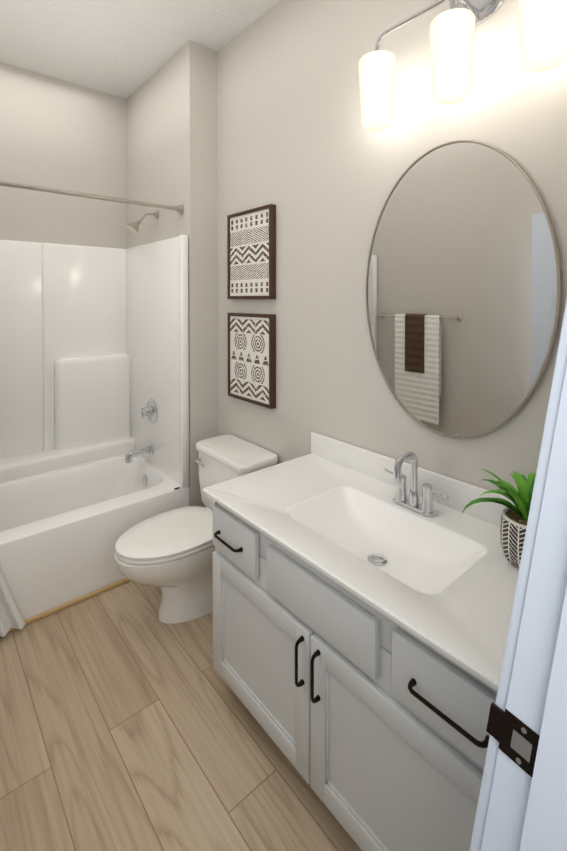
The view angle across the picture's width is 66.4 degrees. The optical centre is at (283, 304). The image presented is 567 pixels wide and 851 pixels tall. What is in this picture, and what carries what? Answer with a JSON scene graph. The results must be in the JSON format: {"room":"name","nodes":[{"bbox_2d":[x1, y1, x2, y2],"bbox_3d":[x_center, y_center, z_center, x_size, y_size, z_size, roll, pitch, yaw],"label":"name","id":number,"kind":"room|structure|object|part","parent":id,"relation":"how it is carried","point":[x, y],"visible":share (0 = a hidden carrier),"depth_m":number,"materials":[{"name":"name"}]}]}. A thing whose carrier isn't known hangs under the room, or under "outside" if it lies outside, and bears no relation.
{"room":"bathroom","nodes":[
{"label":"bathroom","id":0,"kind":"room"},
{"bbox_2d":[0,62,126,248],"bbox_3d":[-1.714,-0.040,2.968,1.640,3.050,0.100,-1,1,-40],"label":"wall","id":1,"kind":"structure","parent":0,"point":[55,133],"depth_m":3.02,"materials":[{"name":"grey paint"}]},
{"bbox_2d":[0,0,279,98],"bbox_3d":[-0.682,-1.587,1.729,1.840,0.080,3.290,-1,1,-40],"label":"ceiling","id":2,"kind":"structure","parent":0,"point":[124,49],"depth_m":2.49,"materials":[{"name":"white paint"}]},
{"bbox_2d":[126,40,217,507],"bbox_3d":[-0.805,-0.041,3.017,0.190,3.050,1.000,-1,1,-40],"label":"wall jog","id":3,"kind":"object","parent":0,"point":[171,112],"visible":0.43,"depth_m":2.66,"materials":[{"name":"grey paint"}]},
{"bbox_2d":[126,210,158,233],"bbox_3d":[-0.928,-0.547,2.847,0.205,0.171,0.088,-1,1,-40],"label":"shower head","id":4,"kind":"object","parent":3,"relation":"attached to","point":[132,227],"visible":1,"depth_m":2.82},
{"bbox_2d":[0,580,361,850],"bbox_3d":[-0.473,1.534,1.374,2.040,0.050,4.170,-1,1,-40],"label":"floor","id":5,"kind":"structure","parent":0,"point":[128,721],"depth_m":1.47,"materials":[{"name":"brown wood"}]},
{"bbox_2d":[8,578,130,631],"bbox_3d":[-1.103,1.488,2.123,1.446,0.019,0.020,-1,1,-40],"label":"baseboard","id":6,"kind":"structure","parent":5,"relation":"on","point":[71,603],"depth_m":2.16,"materials":[{"name":"brown wood"}]},
{"bbox_2d":[0,235,188,619],"bbox_3d":[-1.431,0.540,2.495,1.440,1.905,0.990,-1,1,-40],"label":"shower","id":7,"kind":"object","parent":5,"relation":"on","point":[94,411],"visible":1,"depth_m":2.86,"materials":[{"name":"white plastic"}]},
{"bbox_2d":[115,434,277,623],"bbox_3d":[-0.455,1.138,2.171,0.756,0.736,0.494,-1,1,-40],"label":"toilet","id":8,"kind":"object","parent":5,"relation":"on","point":[169,553],"visible":0.69,"depth_m":2.06,"materials":[{"name":"white ceramic"}]},
{"bbox_2d":[203,432,518,850],"bbox_3d":[0.304,1.007,1.402,0.603,1.002,1.212,-1,1,-40],"label":"bathroom vanity","id":9,"kind":"object","parent":5,"relation":"on","point":[363,599],"visible":0.92,"depth_m":1.22,"materials":[{"name":"grey paint"}]},
{"bbox_2d":[368,452,448,565],"bbox_3d":[0.374,0.657,1.440,0.262,0.304,0.274,-1,1,-40],"label":"faucet","id":10,"kind":"object","parent":9,"relation":"on","point":[403,531],"depth_m":1.45,"materials":[{"name":"silver metal"}]},
{"bbox_2d":[461,468,535,567],"bbox_3d":[0.682,0.579,1.198,0.294,0.263,0.324,-1,1,-40],"label":"potted plant","id":11,"kind":"object","parent":9,"relation":"on","point":[513,522],"visible":0.56,"depth_m":1.20,"materials":[{"name":"green plant"}]},
{"bbox_2d":[217,0,566,492],"bbox_3d":[0.266,-0.025,1.979,0.100,3.050,4.170,-1,1,-40],"label":"wall","id":12,"kind":"structure","parent":0,"point":[311,157],"depth_m":1.90,"materials":[{"name":"grey paint"}]},
{"bbox_2d":[227,204,275,298],"bbox_3d":[-0.184,-0.277,2.400,0.034,0.490,0.410,-1,1,-40],"label":"picture frame","id":13,"kind":"object","parent":12,"relation":"attached to","point":[251,253],"visible":1,"depth_m":2.37,"materials":[{"name":"brown wood"}]},
{"bbox_2d":[227,313,275,408],"bbox_3d":[-0.184,0.293,2.408,0.034,0.490,0.410,-1,1,-40],"label":"picture frame","id":14,"kind":"object","parent":12,"relation":"attached to","point":[251,357],"visible":1,"depth_m":2.37,"materials":[{"name":"brown wood"}]},
{"bbox_2d":[358,0,566,130],"bbox_3d":[0.548,-0.848,1.407,0.192,0.385,0.697,-1,1,-40],"label":"sconce","id":15,"kind":"object","parent":12,"relation":"attached to","point":[543,34],"visible":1,"depth_m":1.33,"materials":[{"name":"white glass"}]},
{"bbox_3d":[0.346,-0.782,1.603,0.137,0.248,0.137,-1,1,-40],"label":"lamp shade","id":16,"kind":"part","parent":15,"relation":"part of","materials":[{"name":"white glass"}]},
{"bbox_3d":[0.536,-0.779,1.380,0.137,0.248,0.137,-1,1,-40],"label":"lamp shade","id":17,"kind":"part","parent":15,"relation":"part of","materials":[{"name":"white glass"}]},
{"bbox_3d":[0.709,-0.776,1.176,0.137,0.248,0.137,-1,1,-40],"label":"lamp shade","id":18,"kind":"part","parent":15,"relation":"part of","materials":[{"name":"white glass"}]},
{"bbox_2d":[366,140,561,438],"bbox_3d":[0.573,-0.051,1.524,0.017,1.030,0.708,-1,1,-40],"label":"mirror","id":19,"kind":"object","parent":12,"relation":"attached to","point":[463,289],"visible":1,"depth_m":1.47,"materials":[{"name":"clear glass"}]},
{"bbox_3d":[0.344,-0.004,0.543,1.640,3.050,0.120,-1,1,-40],"label":"wall","id":20,"kind":"structure","parent":0,"visible":0},
{"bbox_2d":[469,300,566,850],"bbox_3d":[0.467,0.482,0.636,0.290,2.120,0.168,8,1,-40],"label":"door frame","id":21,"kind":"structure","parent":20,"relation":"attached to","point":[522,803],"depth_m":0.58,"materials":[{"name":"white wood"}]},
{"bbox_3d":[-1.345,-0.014,1.189,0.100,3.050,3.290,-1,1,-40],"label":"wall","id":22,"kind":"structure","parent":0,"visible":0},
{"bbox_2d":[0,180,183,213],"bbox_3d":[-1.175,-0.575,2.178,1.448,0.060,0.060,-1,1,-40],"label":"rail","id":23,"kind":"object","parent":22,"relation":"attached to","point":[179,209],"visible":1,"depth_m":2.29,"materials":[{"name":"silver metal"}]},
{"bbox_2d":[0,569,24,636],"bbox_3d":[-1.429,0.466,1.879,0.505,2.020,0.188,-1,1,-40],"label":"curtain","id":24,"kind":"object","parent":23,"relation":"hanging from","point":[10,616],"visible":0.9,"depth_m":1.96,"materials":[{"name":"fabric"}]}
]}

